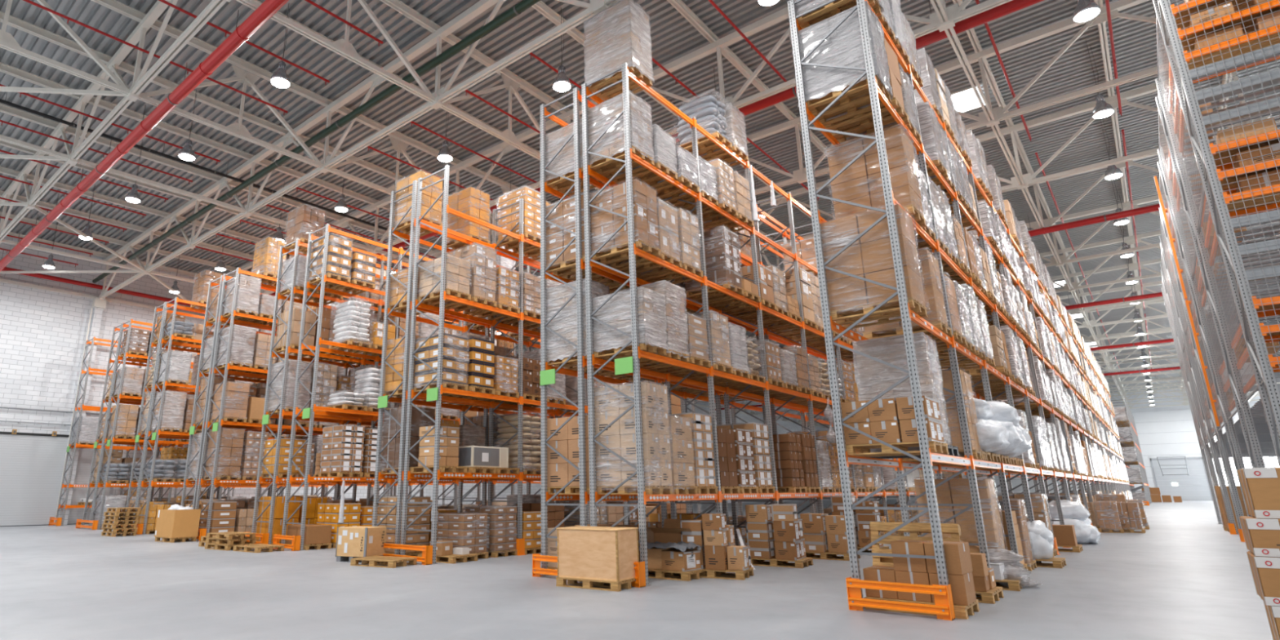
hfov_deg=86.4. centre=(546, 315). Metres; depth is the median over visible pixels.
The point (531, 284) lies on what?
load
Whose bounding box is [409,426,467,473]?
load
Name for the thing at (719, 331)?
load
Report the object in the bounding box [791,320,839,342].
load
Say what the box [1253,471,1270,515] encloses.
print
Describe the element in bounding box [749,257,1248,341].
roof truss
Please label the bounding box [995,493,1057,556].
load
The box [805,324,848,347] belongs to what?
load
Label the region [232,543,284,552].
wooden pallet
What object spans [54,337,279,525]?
rack
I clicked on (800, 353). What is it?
load
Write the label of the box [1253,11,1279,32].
carton
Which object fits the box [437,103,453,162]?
lamp
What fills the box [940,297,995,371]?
load
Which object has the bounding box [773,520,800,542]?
carton
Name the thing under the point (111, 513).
wooden pallet
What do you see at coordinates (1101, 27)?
roof purlin
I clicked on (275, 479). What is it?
rack
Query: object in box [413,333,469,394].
load
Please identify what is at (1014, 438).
sack
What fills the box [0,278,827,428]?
trim
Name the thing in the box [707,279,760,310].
load
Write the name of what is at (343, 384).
load
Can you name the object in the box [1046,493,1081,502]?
load
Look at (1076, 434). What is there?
load
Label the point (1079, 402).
load
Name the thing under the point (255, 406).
load
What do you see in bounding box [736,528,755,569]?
strip
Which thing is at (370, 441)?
load
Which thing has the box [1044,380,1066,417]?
load
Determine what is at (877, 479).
load
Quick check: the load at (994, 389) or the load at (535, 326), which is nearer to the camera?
the load at (994, 389)
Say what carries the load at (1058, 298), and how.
on the rack at (927, 457)
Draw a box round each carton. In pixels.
[429,540,453,555]
[453,547,469,555]
[647,519,702,549]
[647,546,672,569]
[661,549,701,571]
[680,519,704,545]
[686,544,705,568]
[702,513,726,529]
[703,528,727,546]
[704,545,728,570]
[726,524,734,546]
[726,546,748,570]
[735,545,751,568]
[745,504,772,522]
[746,521,773,540]
[746,538,775,559]
[771,503,797,520]
[772,520,774,538]
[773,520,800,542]
[774,541,801,559]
[797,519,804,538]
[800,513,828,533]
[800,537,806,558]
[803,533,828,552]
[824,515,846,534]
[826,534,848,553]
[830,495,856,511]
[831,511,857,529]
[854,501,879,513]
[855,528,859,546]
[856,513,880,530]
[857,530,883,547]
[862,564,897,599]
[890,539,933,572]
[894,570,932,602]
[923,541,973,574]
[928,571,976,605]
[942,534,979,552]
[969,552,988,577]
[973,575,990,591]
[987,568,995,589]
[990,562,1007,580]
[1006,564,1016,577]
[1051,524,1077,546]
[1150,487,1160,494]
[1150,494,1161,502]
[1161,495,1172,502]
[1172,102,1214,139]
[1172,173,1202,197]
[1173,496,1182,502]
[1182,136,1213,157]
[1189,1,1235,27]
[1191,298,1209,314]
[1194,24,1244,50]
[1195,262,1226,286]
[1201,222,1246,245]
[1208,240,1241,256]
[1213,385,1232,395]
[1213,485,1221,499]
[1215,117,1277,145]
[1217,485,1243,499]
[1217,499,1223,513]
[1219,363,1253,379]
[1220,499,1247,514]
[1220,512,1227,526]
[1222,377,1250,384]
[1224,513,1247,528]
[1232,142,1279,168]
[1234,338,1279,357]
[1235,168,1279,192]
[1236,353,1274,362]
[1236,466,1279,518]
[1238,515,1279,556]
[1246,551,1279,606]
[1251,0,1273,7]
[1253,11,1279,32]
[1262,600,1279,639]
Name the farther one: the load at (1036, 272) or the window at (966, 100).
the load at (1036, 272)
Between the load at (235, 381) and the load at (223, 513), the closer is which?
the load at (223, 513)
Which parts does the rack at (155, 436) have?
upright frame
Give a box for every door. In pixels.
[0,429,119,526]
[1150,457,1213,500]
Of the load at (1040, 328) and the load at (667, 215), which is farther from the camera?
the load at (1040, 328)
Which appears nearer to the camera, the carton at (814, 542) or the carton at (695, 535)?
the carton at (695, 535)
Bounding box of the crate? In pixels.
[555,525,639,582]
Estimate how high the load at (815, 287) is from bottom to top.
1.807 m
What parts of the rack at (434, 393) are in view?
upright frame, upright frame, upright frame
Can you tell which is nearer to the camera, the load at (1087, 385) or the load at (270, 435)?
the load at (270, 435)
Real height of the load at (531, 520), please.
1.041 m
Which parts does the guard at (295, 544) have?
guard post, guard rail, guard rail, guard post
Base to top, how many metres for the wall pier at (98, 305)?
12.150 m
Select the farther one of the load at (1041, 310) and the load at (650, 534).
the load at (1041, 310)
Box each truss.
[0,0,231,244]
[0,0,855,361]
[0,134,423,265]
[1,239,526,352]
[98,0,621,299]
[224,0,1012,294]
[235,0,770,266]
[352,0,1168,300]
[451,71,1279,325]
[456,146,1173,326]
[502,194,1279,350]
[524,222,1274,351]
[686,326,1177,404]
[695,314,1174,395]
[708,334,1243,408]
[729,347,1181,411]
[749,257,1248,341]
[750,355,1191,414]
[768,266,1251,361]
[775,364,1184,417]
[782,370,1279,421]
[796,376,1258,423]
[809,292,1271,355]
[814,382,1259,425]
[823,382,1279,428]
[929,0,1124,402]
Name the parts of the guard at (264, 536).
guard rail, guard rail, guard post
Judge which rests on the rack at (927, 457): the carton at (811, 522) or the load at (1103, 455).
the load at (1103, 455)
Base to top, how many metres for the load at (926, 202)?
1.277 m
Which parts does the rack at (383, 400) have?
upright frame, upright frame, upright frame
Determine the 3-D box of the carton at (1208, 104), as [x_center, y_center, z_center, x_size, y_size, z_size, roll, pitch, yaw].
[16.457,-4.895,17.156,0.702,0.492,0.902,-13,-19,40]
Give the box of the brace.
[0,86,208,315]
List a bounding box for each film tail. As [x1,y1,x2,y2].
[337,480,345,522]
[750,164,758,222]
[770,181,776,207]
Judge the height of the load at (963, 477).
1.574 m
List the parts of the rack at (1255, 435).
panel, panel, panel, panel, panel, panel, orange post, panel, panel, panel, panel, shelf panel, panel, panel, shelf panel, panel, shelf panel, shelf panel, shelf panel, shelf panel, shelf panel, shelf panel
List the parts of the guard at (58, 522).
guard post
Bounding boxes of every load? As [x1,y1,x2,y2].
[71,416,98,445]
[91,448,123,484]
[93,494,127,529]
[98,413,111,440]
[99,463,129,483]
[105,373,121,399]
[106,404,138,439]
[113,366,145,399]
[120,327,149,359]
[120,457,141,483]
[123,499,146,526]
[124,462,149,483]
[124,489,146,498]
[130,406,151,439]
[137,369,152,396]
[137,504,171,533]
[140,330,168,359]
[140,391,159,434]
[143,459,178,482]
[145,457,160,480]
[146,352,174,390]
[149,501,166,504]
[150,390,186,432]
[152,497,177,502]
[153,312,185,346]
[154,502,181,505]
[156,447,188,481]
[157,350,192,386]
[158,438,166,440]
[163,318,194,342]
[169,438,193,441]
[169,458,193,482]
[173,267,1132,521]
[174,323,204,349]
[176,495,205,506]
[177,397,202,433]
[178,368,199,396]
[185,503,201,509]
[186,394,198,398]
[187,431,209,480]
[187,498,209,504]
[190,270,222,311]
[190,354,219,393]
[195,326,222,350]
[195,376,234,425]
[196,501,237,539]
[200,336,235,375]
[202,427,244,479]
[207,293,240,326]
[209,382,249,422]
[213,499,244,508]
[215,324,256,371]
[221,496,246,499]
[222,274,261,320]
[227,371,257,377]
[229,375,253,385]
[232,508,258,533]
[233,431,268,479]
[235,497,259,508]
[240,333,276,374]
[240,396,271,424]
[245,293,281,324]
[248,386,257,397]
[249,382,276,424]
[251,236,285,285]
[255,496,300,544]
[258,328,271,333]
[261,438,306,478]
[263,351,297,374]
[267,360,312,414]
[267,433,286,438]
[268,294,302,327]
[272,248,302,287]
[273,308,316,355]
[279,253,320,299]
[283,418,318,427]
[284,204,324,254]
[284,524,332,550]
[286,443,315,477]
[287,435,305,439]
[293,495,317,497]
[298,497,327,524]
[300,496,331,499]
[302,306,338,359]
[302,435,322,476]
[306,284,342,305]
[306,299,319,311]
[308,233,351,288]
[309,362,337,412]
[313,453,354,476]
[316,421,337,427]
[316,502,360,548]
[318,424,364,477]
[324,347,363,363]
[324,390,368,410]
[326,300,341,306]
[326,499,352,502]
[328,300,371,352]
[329,359,356,376]
[333,251,376,294]
[335,374,358,414]
[345,428,388,477]
[348,366,380,415]
[348,367,391,413]
[349,311,382,366]
[353,278,386,313]
[354,321,395,356]
[355,501,373,506]
[357,505,378,526]
[377,496,431,556]
[378,310,419,357]
[379,406,434,474]
[383,394,399,412]
[384,335,423,398]
[389,266,438,315]
[393,170,443,237]
[399,395,435,417]
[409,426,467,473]
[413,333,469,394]
[414,393,461,402]
[416,310,439,337]
[417,254,471,307]
[426,509,457,545]
[434,419,459,444]
[436,511,488,559]
[437,503,476,512]
[440,402,458,419]
[441,331,489,405]
[441,337,495,398]
[444,242,497,314]
[444,327,458,334]
[446,186,490,250]
[457,445,508,467]
[458,424,486,446]
[462,504,494,506]
[463,505,518,557]
[464,415,501,447]
[465,346,512,408]
[466,314,511,332]
[466,355,519,401]
[469,266,519,320]
[493,357,541,404]
[493,413,541,474]
[495,245,515,270]
[495,271,540,326]
[495,338,513,356]
[495,355,533,410]
[496,186,540,253]
[497,413,533,416]
[506,494,553,506]
[507,324,539,342]
[507,511,541,554]
[515,502,564,551]
[516,202,551,260]
[516,275,563,331]
[516,349,566,407]
[536,417,550,473]
[545,118,604,196]
[546,193,608,280]
[546,278,612,369]
[546,414,617,494]
[547,526,567,575]
[559,374,605,412]
[560,500,607,527]
[570,263,623,285]
[573,360,614,374]
[574,524,639,561]
[583,0,654,101]
[587,90,655,181]
[590,178,661,268]
[591,286,668,361]
[594,382,673,494]
[597,369,660,379]
[600,280,646,293]
[604,500,639,524]
[604,506,623,524]
[613,124,678,188]
[615,198,682,278]
[617,280,689,368]
[625,372,683,383]
[627,415,697,493]
[630,521,662,528]
[640,208,703,284]
[643,311,711,373]
[645,375,702,387]
[645,503,671,513]
[646,502,686,513]
[646,528,653,542]
[648,145,700,203]
[648,512,704,521]
[662,155,719,213]
[669,310,733,378]
[669,412,718,493]
[670,384,698,391]
[675,276,696,301]
[676,91,733,158]
[683,225,744,303]
[684,300,715,315]
[685,382,732,395]
[688,158,738,226]
[688,322,751,383]
[699,102,749,166]
[702,169,754,232]
[702,389,748,398]
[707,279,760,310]
[713,337,765,386]
[716,422,775,493]
[716,427,740,493]
[720,393,763,401]
[722,263,777,317]
[728,340,784,391]
[728,428,758,493]
[728,515,746,521]
[728,520,746,524]
[728,524,747,546]
[736,226,752,266]
[737,264,789,323]
[743,348,798,395]
[752,295,802,328]
[759,344,812,398]
[767,267,817,333]
[767,433,807,493]
[774,355,823,401]
[779,271,824,338]
[780,237,817,275]
[786,361,831,404]
[786,433,821,492]
[789,0,884,29]
[789,0,893,125]
[789,431,841,492]
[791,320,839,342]
[798,372,845,406]
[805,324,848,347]
[812,360,854,408]
[813,328,854,351]
[816,440,833,492]
[820,204,928,328]
[820,362,858,409]
[823,508,831,515]
[824,37,909,144]
[824,321,863,355]
[825,124,926,227]
[833,458,855,492]
[835,330,865,359]
[840,395,949,457]
[844,355,855,363]
[846,63,922,146]
[850,464,866,492]
[852,331,959,458]
[861,465,876,492]
[862,248,952,339]
[872,466,884,491]
[877,0,896,42]
[879,504,912,522]
[879,509,898,535]
[880,515,887,535]
[882,458,897,491]
[885,468,908,491]
[888,0,910,66]
[893,511,904,536]
[902,12,923,89]
[902,368,986,462]
[911,505,921,535]
[912,101,948,181]
[913,167,936,246]
[914,48,944,123]
[914,476,1006,585]
[915,174,949,255]
[927,273,967,349]
[930,120,955,194]
[934,68,955,139]
[936,280,976,357]
[937,185,960,270]
[938,283,986,364]
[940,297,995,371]
[942,80,962,153]
[942,137,966,208]
[942,215,972,280]
[942,471,949,479]
[944,324,1010,380]
[948,226,982,288]
[950,151,975,220]
[952,471,958,479]
[955,111,972,166]
[961,182,982,231]
[961,472,965,479]
[965,128,986,192]
[965,200,998,248]
[968,230,987,297]
[970,330,1015,385]
[971,324,1023,390]
[972,335,1026,393]
[974,408,1035,469]
[975,138,993,202]
[975,245,997,306]
[977,164,1005,220]
[977,240,1004,314]
[978,336,1032,397]
[986,270,1009,321]
[986,274,1017,325]
[986,431,1040,470]
[991,214,1002,258]
[991,350,1035,399]
[992,211,1009,267]
[994,416,1048,471]
[995,222,1013,272]
[995,266,1022,331]
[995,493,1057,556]
[996,176,1008,228]
[996,498,1037,571]
[997,357,1048,408]
[999,511,1028,571]
[1001,200,1019,245]
[1004,416,1054,471]
[1007,237,1017,280]
[1009,202,1022,253]
[1009,422,1059,472]
[1011,245,1023,287]
[1013,253,1026,293]
[1013,286,1027,337]
[1014,216,1026,259]
[1014,370,1053,410]
[1015,374,1055,413]
[1017,302,1031,342]
[1017,422,1064,473]
[1018,220,1035,271]
[1020,262,1033,299]
[1020,290,1035,347]
[1024,261,1035,305]
[1024,310,1039,352]
[1025,380,1060,414]
[1026,231,1038,276]
[1026,267,1039,311]
[1026,319,1042,356]
[1026,320,1049,363]
[1026,368,1063,416]
[1026,417,1070,474]
[1026,520,1053,557]
[1027,271,1044,315]
[1031,241,1044,288]
[1031,415,1051,470]
[1034,291,1046,319]
[1035,316,1052,367]
[1035,422,1078,475]
[1036,250,1048,292]
[1039,288,1053,327]
[1040,293,1050,323]
[1041,260,1049,297]
[1043,263,1053,301]
[1043,434,1081,475]
[1044,324,1057,369]
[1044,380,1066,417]
[1046,298,1056,332]
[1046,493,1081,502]
[1046,494,1080,503]
[1047,271,1056,306]
[1047,496,1072,501]
[1048,332,1062,375]
[1048,440,1085,476]
[1049,493,1093,525]
[1050,338,1059,373]
[1051,280,1059,313]
[1052,311,1061,338]
[1053,308,1063,342]
[1053,336,1065,378]
[1055,375,1069,419]
[1056,294,1065,320]
[1056,445,1090,477]
[1057,342,1066,381]
[1057,447,1091,477]
[1058,317,1066,348]
[1059,298,1066,324]
[1059,388,1074,422]
[1061,353,1069,384]
[1062,322,1069,351]
[1062,347,1071,386]
[1062,435,1071,473]
[1063,326,1071,355]
[1063,354,1074,388]
[1063,392,1071,421]
[1066,311,1074,337]
[1066,330,1074,357]
[1066,389,1080,427]
[1066,394,1076,424]
[1066,444,1097,478]
[1067,395,1083,431]
[1068,360,1076,391]
[1068,431,1088,476]
[1070,491,1099,494]
[1071,341,1079,364]
[1071,363,1082,397]
[1071,366,1079,395]
[1072,403,1085,431]
[1075,440,1083,475]
[1076,325,1084,352]
[1076,369,1084,399]
[1077,400,1086,432]
[1079,408,1089,434]
[1079,412,1092,436]
[1080,353,1085,374]
[1080,437,1094,477]
[1080,440,1093,477]
[1086,382,1094,410]
[1086,416,1097,439]
[1087,419,1101,443]
[1087,495,1099,525]
[1088,368,1093,386]
[1088,502,1099,530]
[1089,455,1114,480]
[1092,394,1098,415]
[1093,501,1124,533]
[1094,423,1104,444]
[1094,494,1130,530]
[1096,360,1102,382]
[1097,396,1106,423]
[1097,448,1104,479]
[1098,449,1106,479]
[1102,454,1110,479]
[1106,435,1116,453]
[1113,406,1128,422]
[1116,502,1145,533]
[1117,426,1133,443]
[1121,446,1137,462]
[1125,467,1142,483]
[1126,500,1149,528]
[1131,493,1146,503]
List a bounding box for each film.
[823,397,836,443]
[987,548,1039,586]
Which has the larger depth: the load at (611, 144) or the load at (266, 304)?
the load at (266, 304)
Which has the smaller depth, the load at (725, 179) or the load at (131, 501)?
the load at (725, 179)
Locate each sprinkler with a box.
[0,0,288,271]
[0,266,205,309]
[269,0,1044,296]
[688,333,1232,393]
[715,365,1180,410]
[780,284,1162,347]
[1027,195,1167,236]
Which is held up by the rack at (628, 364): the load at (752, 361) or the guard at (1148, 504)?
the load at (752, 361)
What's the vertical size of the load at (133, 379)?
1.380 m
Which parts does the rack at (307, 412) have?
upright frame, upright frame, upright frame, upright frame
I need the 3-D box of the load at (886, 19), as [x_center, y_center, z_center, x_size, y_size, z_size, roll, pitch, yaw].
[5.583,-5.790,12.480,1.235,1.804,0.849,-13,-19,40]
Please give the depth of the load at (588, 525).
13.65 m
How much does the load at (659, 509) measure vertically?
1.136 m
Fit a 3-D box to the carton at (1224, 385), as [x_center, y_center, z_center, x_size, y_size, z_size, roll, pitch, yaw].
[22.700,2.435,22.464,0.702,0.325,0.902,-13,-19,40]
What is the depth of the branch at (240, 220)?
30.00 m
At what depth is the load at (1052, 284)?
30.91 m
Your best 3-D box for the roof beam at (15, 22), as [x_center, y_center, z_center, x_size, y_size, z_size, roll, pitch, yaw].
[24.183,2.588,62.113,0.160,0.235,129.000,-13,-19,40]
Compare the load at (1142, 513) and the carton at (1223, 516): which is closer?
the carton at (1223, 516)
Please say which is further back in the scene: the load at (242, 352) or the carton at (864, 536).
the load at (242, 352)
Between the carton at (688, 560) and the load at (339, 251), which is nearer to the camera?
the carton at (688, 560)
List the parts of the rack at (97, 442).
upright frame, upright frame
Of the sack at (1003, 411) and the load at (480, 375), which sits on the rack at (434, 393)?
the load at (480, 375)
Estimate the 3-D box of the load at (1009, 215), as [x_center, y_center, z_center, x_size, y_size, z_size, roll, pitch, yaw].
[14.923,-2.982,22.529,1.200,1.349,0.800,-13,-19,40]
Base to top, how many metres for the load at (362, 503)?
1.267 m
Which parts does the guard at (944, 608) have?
guard post, guard rail, guard rail, guard post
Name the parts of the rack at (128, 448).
upright frame, upright frame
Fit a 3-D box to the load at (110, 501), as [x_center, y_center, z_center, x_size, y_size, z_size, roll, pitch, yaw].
[-20.032,9.000,30.977,1.267,1.482,0.886,-13,-19,40]
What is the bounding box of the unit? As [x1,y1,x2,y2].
[80,497,97,502]
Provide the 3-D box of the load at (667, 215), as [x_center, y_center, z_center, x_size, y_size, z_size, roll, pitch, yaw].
[2.171,-1.657,14.556,1.236,1.380,0.861,-13,-19,40]
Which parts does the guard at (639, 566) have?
guard post, guard rail, guard rail, guard post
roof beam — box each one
[0,11,771,330]
[91,0,553,204]
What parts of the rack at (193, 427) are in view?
upright frame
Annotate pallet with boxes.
[77,502,96,505]
[101,530,136,537]
[102,523,137,528]
[102,527,137,533]
[103,511,139,515]
[103,519,138,524]
[104,515,138,519]
[106,507,141,511]
[155,536,196,542]
[198,540,246,547]
[200,534,247,542]
[204,542,253,551]
[205,537,256,545]
[206,531,255,539]
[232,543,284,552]
[350,555,417,568]
[417,553,477,564]
[444,466,496,473]
[485,467,519,474]
[555,577,635,591]
[648,568,706,581]
[680,567,754,580]
[751,557,813,568]
[805,551,860,560]
[857,546,888,552]
[863,596,979,619]
[870,521,960,566]
[908,450,991,462]
[932,453,1001,464]
[937,454,1009,465]
[947,457,1017,466]
[955,457,1024,467]
[975,586,1004,604]
[995,576,1024,591]
[1033,557,1066,568]
[1057,544,1083,552]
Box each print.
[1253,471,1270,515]
[1256,522,1279,554]
[1265,560,1279,604]
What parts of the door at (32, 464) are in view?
frame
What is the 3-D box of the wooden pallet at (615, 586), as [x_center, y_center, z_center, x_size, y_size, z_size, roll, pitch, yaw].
[0.891,4.515,11.459,1.200,0.144,0.800,-10,-18,33]
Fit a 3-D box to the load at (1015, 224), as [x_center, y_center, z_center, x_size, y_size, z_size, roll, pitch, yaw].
[15.484,-2.902,23.250,1.231,1.554,0.844,-13,-19,40]
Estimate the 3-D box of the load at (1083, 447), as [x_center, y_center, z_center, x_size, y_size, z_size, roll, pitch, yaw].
[22.361,6.265,28.803,1.200,1.209,0.800,-13,-19,40]
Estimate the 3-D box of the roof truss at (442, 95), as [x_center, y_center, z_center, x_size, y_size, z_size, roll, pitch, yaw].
[-0.173,-7.745,16.794,67.200,2.430,0.220,-13,-19,40]
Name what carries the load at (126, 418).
on the rack at (109, 442)
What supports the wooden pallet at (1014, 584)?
on the floor
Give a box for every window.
[950,84,985,112]
[1053,280,1065,287]
[1071,313,1083,318]
[1084,342,1096,345]
[1213,435,1271,485]
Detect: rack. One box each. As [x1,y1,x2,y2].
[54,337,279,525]
[80,323,262,528]
[88,319,328,529]
[125,302,321,529]
[135,297,386,534]
[181,275,393,509]
[190,266,462,539]
[251,238,480,544]
[280,223,559,551]
[372,179,633,555]
[400,164,716,564]
[540,87,871,576]
[581,62,995,586]
[787,0,1132,608]
[1111,399,1152,504]
[1152,0,1279,533]
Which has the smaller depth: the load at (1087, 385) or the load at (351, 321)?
the load at (351, 321)
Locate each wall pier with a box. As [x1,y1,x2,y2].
[54,297,106,524]
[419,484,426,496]
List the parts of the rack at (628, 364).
upright frame, upright frame, upright frame, upright frame, upright frame, upright frame, upright frame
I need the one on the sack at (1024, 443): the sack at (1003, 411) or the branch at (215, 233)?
the sack at (1003, 411)
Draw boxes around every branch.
[0,84,220,164]
[0,120,192,184]
[0,149,168,202]
[0,175,146,217]
[0,196,126,231]
[0,216,109,244]
[0,248,78,266]
[6,234,93,256]
[22,0,288,115]
[158,0,329,85]
[194,245,253,261]
[215,233,255,244]
[239,219,408,269]
[265,204,437,258]
[295,186,540,272]
[304,0,382,46]
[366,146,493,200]
[409,120,536,182]
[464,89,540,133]
[528,52,582,89]
[652,57,819,200]
[707,0,786,82]
[974,0,1031,142]
[1035,152,1077,257]
[1077,262,1099,316]
[1100,319,1112,349]
[1105,0,1122,116]
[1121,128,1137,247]
[1136,251,1145,310]
[1144,313,1149,345]
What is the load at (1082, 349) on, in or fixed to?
on the rack at (927, 457)
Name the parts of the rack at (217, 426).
upright frame, upright frame, upright frame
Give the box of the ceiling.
[0,0,1279,394]
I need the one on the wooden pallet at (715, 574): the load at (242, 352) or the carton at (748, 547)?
the carton at (748, 547)
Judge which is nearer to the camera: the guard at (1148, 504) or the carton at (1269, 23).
the carton at (1269, 23)
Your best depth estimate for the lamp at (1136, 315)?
44.06 m
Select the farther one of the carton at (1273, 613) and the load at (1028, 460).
the load at (1028, 460)
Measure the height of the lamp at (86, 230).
2.575 m
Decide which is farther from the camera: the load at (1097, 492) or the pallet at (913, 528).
the load at (1097, 492)
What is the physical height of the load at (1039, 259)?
1.614 m
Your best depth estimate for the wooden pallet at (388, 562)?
14.79 m
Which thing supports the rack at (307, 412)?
on the floor
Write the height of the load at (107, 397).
1.232 m
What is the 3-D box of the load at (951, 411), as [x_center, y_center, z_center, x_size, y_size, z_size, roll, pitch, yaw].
[6.892,1.781,11.953,1.231,1.533,0.850,-13,-19,40]
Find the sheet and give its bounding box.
[638,541,703,551]
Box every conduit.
[0,406,104,414]
[0,420,101,426]
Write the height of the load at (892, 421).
0.763 m
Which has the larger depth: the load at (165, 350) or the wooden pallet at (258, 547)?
the load at (165, 350)
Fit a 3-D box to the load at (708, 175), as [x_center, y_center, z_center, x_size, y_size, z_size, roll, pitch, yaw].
[3.425,-3.099,16.386,1.224,1.021,0.847,-13,-19,40]
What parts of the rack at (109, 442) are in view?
upright frame, upright frame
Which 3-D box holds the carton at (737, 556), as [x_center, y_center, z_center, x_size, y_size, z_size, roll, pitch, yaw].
[3.566,4.504,12.551,0.301,0.401,0.301,-9,-17,30]
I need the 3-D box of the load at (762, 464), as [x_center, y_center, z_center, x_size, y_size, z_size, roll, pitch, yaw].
[4.658,3.410,16.103,1.200,1.591,0.800,-13,-19,40]
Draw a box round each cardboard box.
[154,504,200,537]
[335,525,386,562]
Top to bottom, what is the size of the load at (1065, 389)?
1.342 m
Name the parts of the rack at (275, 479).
upright frame, upright frame, upright frame, upright frame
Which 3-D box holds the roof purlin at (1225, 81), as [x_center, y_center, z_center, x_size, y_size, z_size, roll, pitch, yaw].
[43.676,-1.867,45.339,0.160,0.235,129.000,-13,-19,40]
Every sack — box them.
[959,418,1009,455]
[973,397,995,420]
[987,400,1017,422]
[991,420,1022,454]
[999,424,1028,455]
[1005,424,1031,457]
[1013,413,1021,426]
[1047,499,1090,520]
[1050,517,1090,543]
[1083,518,1093,527]
[1088,525,1101,543]
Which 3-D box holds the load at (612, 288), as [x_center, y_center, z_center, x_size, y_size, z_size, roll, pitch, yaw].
[1.845,-1.354,16.034,1.228,1.539,0.847,-13,-19,40]
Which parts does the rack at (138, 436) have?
upright frame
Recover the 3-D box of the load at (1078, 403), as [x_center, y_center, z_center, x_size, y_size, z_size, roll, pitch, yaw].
[23.611,4.650,30.678,1.229,1.229,0.843,-13,-19,40]
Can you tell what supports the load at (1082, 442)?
on the rack at (927, 457)
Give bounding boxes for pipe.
[0,84,387,230]
[92,0,540,283]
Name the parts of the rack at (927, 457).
upright frame, upright frame, upright frame, upright frame, upright frame, upright frame, upright frame, upright frame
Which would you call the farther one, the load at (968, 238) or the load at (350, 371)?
the load at (350, 371)
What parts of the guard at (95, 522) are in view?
guard post, guard rail, guard rail, guard post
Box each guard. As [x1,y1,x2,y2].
[48,516,62,525]
[75,519,98,529]
[116,524,143,534]
[196,528,206,541]
[244,531,269,544]
[272,533,301,551]
[382,542,432,564]
[515,537,526,555]
[532,553,645,587]
[845,577,955,620]
[1053,537,1060,555]
[1142,501,1149,505]
[1227,523,1237,534]
[1237,528,1245,542]
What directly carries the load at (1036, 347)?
on the rack at (927, 457)
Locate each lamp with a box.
[42,222,57,268]
[78,183,95,239]
[124,139,142,203]
[168,255,179,293]
[177,88,196,160]
[214,230,226,271]
[270,3,290,88]
[272,200,284,240]
[334,160,347,212]
[391,235,395,273]
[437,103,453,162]
[552,8,571,92]
[753,164,764,220]
[758,0,779,6]
[1072,0,1100,22]
[1085,40,1114,118]
[1099,118,1123,179]
[1111,179,1128,225]
[1120,226,1133,257]
[1124,258,1137,284]
[1126,268,1140,304]
[1130,290,1142,321]
[1133,304,1144,335]
[1136,322,1146,347]
[1138,335,1147,357]
[1138,337,1149,366]
[1144,375,1151,381]
[1146,380,1151,386]
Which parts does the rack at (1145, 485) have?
upright frame, upright frame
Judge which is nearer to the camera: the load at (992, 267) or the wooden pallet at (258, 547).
the load at (992, 267)
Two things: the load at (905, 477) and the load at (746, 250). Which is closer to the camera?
the load at (746, 250)
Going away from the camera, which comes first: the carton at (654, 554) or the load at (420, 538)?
the carton at (654, 554)
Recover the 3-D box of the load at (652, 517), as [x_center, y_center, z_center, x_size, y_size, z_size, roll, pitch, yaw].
[3.126,5.172,15.801,1.200,1.040,0.800,-13,-19,40]
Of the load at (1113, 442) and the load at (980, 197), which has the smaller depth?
the load at (980, 197)
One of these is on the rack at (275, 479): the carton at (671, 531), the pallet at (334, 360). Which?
the pallet at (334, 360)
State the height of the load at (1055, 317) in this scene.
1.055 m
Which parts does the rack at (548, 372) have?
upright frame, upright frame, upright frame, upright frame, upright frame, upright frame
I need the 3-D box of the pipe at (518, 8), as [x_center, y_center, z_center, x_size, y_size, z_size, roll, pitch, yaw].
[-0.483,-7.630,16.496,66.680,0.250,0.250,-13,-19,40]
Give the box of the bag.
[1026,520,1053,559]
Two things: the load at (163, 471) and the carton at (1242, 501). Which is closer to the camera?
the carton at (1242, 501)
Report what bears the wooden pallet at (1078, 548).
on the floor
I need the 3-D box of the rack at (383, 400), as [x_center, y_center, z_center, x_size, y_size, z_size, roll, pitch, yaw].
[-0.199,2.169,21.552,1.120,9.780,11.355,-13,-19,40]
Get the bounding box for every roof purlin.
[0,62,820,362]
[0,103,435,251]
[0,140,413,265]
[0,165,386,275]
[0,190,253,260]
[0,211,540,342]
[6,231,533,349]
[254,0,540,153]
[379,0,778,243]
[531,0,811,218]
[666,0,828,157]
[1093,0,1153,389]
[1179,72,1231,390]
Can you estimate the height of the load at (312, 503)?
1.392 m
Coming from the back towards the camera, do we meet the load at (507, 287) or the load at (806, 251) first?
the load at (806, 251)
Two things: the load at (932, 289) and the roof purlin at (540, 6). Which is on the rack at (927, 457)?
the load at (932, 289)
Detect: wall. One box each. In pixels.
[0,235,831,507]
[831,384,1278,499]
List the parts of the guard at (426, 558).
guard rail, guard rail, guard post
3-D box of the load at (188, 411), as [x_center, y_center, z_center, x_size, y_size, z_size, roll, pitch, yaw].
[-15.302,4.331,29.079,1.228,1.482,0.847,-13,-19,40]
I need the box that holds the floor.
[0,499,1273,639]
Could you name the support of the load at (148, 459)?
on the rack at (97, 442)
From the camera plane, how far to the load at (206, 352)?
25.84 m
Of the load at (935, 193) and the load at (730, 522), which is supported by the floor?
the load at (730, 522)
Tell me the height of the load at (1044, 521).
0.842 m
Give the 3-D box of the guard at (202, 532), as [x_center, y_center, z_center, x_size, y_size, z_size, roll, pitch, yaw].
[-12.487,7.574,23.482,2.580,0.400,0.200,-13,-19,40]
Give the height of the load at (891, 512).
1.020 m
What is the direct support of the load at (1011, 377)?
on the rack at (927, 457)
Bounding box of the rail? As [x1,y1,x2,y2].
[1156,456,1189,475]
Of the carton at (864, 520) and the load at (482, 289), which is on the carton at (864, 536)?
the carton at (864, 520)
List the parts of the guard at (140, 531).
guard post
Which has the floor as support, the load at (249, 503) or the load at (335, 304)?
the load at (249, 503)
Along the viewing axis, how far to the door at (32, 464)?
34.57 m
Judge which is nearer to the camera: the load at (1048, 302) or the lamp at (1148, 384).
the load at (1048, 302)

